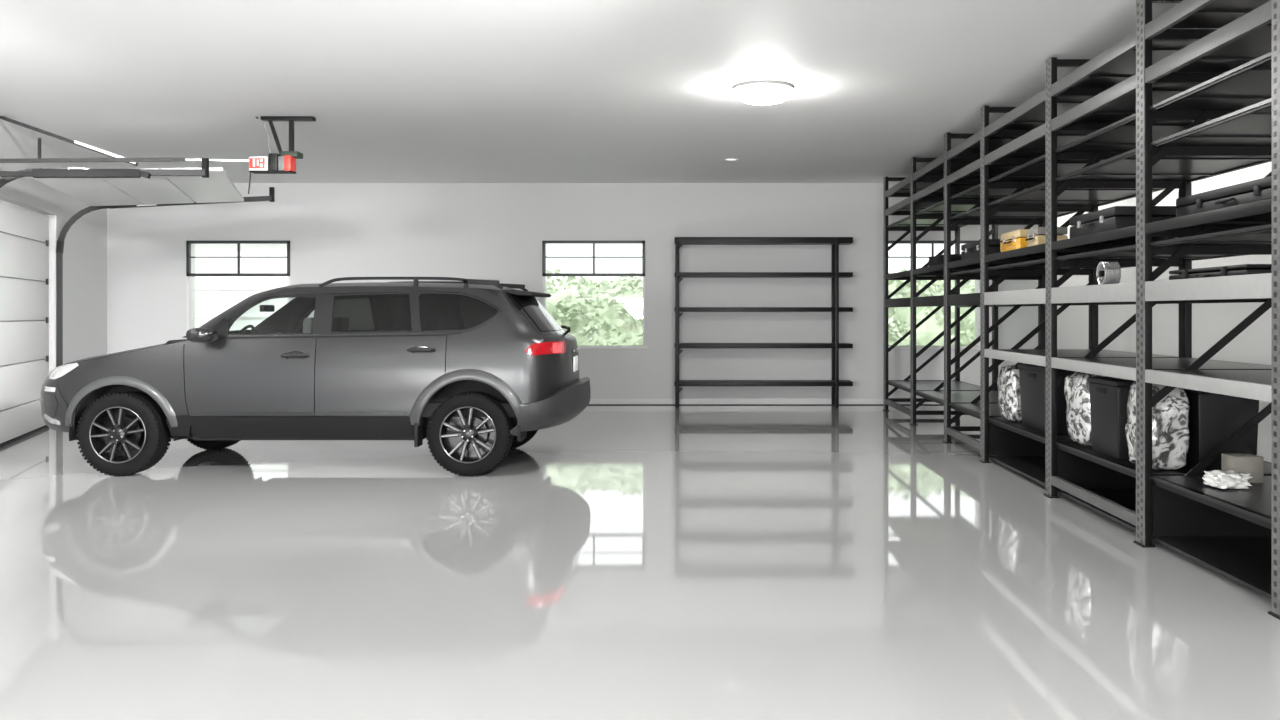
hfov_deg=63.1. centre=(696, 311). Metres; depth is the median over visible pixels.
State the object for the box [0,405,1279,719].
floor
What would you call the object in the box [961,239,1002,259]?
hard case
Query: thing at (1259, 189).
hard case
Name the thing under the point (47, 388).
fog light
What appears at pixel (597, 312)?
hedge
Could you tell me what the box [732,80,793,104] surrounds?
ceiling light
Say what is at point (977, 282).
window
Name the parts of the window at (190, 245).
sash frame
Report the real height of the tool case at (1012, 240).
0.188 m
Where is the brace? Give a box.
[0,116,137,165]
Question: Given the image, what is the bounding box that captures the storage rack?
[883,0,1279,619]
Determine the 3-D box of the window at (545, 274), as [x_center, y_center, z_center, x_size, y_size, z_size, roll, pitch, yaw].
[-1.575,-0.263,15.960,1.630,1.655,0.240,0,0,0]
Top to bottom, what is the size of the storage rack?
3.365 m
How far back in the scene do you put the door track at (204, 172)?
10.20 m
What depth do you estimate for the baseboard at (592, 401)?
15.86 m
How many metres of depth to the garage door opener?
10.42 m
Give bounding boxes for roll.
[1096,262,1120,284]
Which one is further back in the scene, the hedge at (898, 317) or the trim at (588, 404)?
the hedge at (898, 317)
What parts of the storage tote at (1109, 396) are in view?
handle, lid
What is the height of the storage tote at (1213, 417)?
0.518 m
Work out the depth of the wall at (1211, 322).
10.10 m
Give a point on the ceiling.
(396, 91)
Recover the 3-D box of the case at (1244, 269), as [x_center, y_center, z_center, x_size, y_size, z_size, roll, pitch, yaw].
[2.891,-0.213,5.740,0.258,0.063,0.880,0,0,0]
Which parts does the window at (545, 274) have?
sash frame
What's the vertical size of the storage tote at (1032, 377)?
0.538 m
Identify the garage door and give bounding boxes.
[0,167,243,447]
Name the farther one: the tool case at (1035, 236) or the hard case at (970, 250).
the hard case at (970, 250)
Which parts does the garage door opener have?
rail, rail, pull cord, motor, cord, plate, mounting plate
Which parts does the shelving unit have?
post, shelf, shelf, shelf, shelf, shelf, post, post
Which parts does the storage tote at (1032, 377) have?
lid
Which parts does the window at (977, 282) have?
sash frame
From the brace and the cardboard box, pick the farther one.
the brace
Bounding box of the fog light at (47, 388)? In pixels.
[45,386,55,391]
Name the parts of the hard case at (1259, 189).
handle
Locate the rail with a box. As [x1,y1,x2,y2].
[0,169,150,178]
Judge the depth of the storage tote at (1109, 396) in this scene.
7.05 m
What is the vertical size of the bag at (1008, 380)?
0.509 m
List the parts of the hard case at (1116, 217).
lid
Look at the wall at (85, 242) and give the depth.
13.58 m
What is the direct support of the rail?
attached to the wall at (85, 242)
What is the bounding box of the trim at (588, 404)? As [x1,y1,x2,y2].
[588,404,940,404]
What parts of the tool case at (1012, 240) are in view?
lid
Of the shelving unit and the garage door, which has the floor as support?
the shelving unit
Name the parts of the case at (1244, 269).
handle, lid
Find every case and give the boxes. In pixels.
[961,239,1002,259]
[1000,229,1028,251]
[1025,227,1066,246]
[1070,206,1180,237]
[1169,264,1271,279]
[1176,176,1271,216]
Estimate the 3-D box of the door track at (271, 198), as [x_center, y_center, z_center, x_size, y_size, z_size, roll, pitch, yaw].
[-6.732,-0.120,13.257,2.499,3.039,0.070,0,0,-20]
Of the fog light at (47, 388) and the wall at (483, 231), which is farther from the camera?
the wall at (483, 231)
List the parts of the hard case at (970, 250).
lid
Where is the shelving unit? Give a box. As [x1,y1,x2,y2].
[675,237,852,407]
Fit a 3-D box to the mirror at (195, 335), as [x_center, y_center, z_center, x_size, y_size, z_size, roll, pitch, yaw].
[-4.221,0.197,8.927,0.237,0.132,0.302,0,0,0]
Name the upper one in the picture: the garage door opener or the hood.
the garage door opener
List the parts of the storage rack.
post, post, post, post, post, post, panel, post, post, post, panel, foot plate, post, post, panel, foot plate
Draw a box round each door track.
[0,158,208,187]
[56,187,274,366]
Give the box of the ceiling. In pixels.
[0,0,1177,182]
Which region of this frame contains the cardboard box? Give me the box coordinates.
[1221,453,1263,482]
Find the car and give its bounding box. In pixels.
[41,277,590,475]
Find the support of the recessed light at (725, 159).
in the ceiling
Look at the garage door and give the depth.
11.68 m
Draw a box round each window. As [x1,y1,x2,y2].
[186,241,289,330]
[542,241,646,348]
[888,241,979,348]
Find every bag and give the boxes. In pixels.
[997,365,1021,421]
[1064,372,1107,446]
[1125,381,1189,469]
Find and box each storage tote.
[1017,363,1068,434]
[1087,377,1133,459]
[1183,388,1258,470]
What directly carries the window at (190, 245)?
in the wall at (483, 231)
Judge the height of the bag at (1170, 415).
0.554 m
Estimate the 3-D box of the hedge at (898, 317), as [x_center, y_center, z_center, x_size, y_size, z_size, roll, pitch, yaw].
[4.654,0.370,20.265,4.665,2.459,1.271,0,0,0]
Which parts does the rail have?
rail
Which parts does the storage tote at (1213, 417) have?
lid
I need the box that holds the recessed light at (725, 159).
[723,158,738,160]
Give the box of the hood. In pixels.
[58,330,279,366]
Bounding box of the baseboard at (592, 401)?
[589,399,938,403]
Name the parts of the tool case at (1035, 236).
lid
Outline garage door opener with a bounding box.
[0,116,315,193]
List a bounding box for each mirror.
[186,327,217,342]
[260,305,274,311]
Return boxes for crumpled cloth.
[1202,470,1251,488]
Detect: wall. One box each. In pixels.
[0,119,106,373]
[107,183,991,398]
[998,161,1271,462]
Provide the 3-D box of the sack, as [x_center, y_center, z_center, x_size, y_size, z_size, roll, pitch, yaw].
[2.974,-0.604,12.303,0.366,0.143,0.845,0,0,0]
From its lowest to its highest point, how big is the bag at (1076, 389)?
0.557 m
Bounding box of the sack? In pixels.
[928,254,960,265]
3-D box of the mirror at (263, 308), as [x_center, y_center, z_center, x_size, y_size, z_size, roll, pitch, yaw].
[-4.108,-0.035,9.940,0.050,0.065,0.240,0,0,0]
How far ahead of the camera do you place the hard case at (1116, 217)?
7.03 m
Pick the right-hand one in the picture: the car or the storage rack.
the storage rack
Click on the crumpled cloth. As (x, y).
(1232, 479)
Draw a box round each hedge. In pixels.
[547,268,642,345]
[888,269,974,345]
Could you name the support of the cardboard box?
on the storage rack

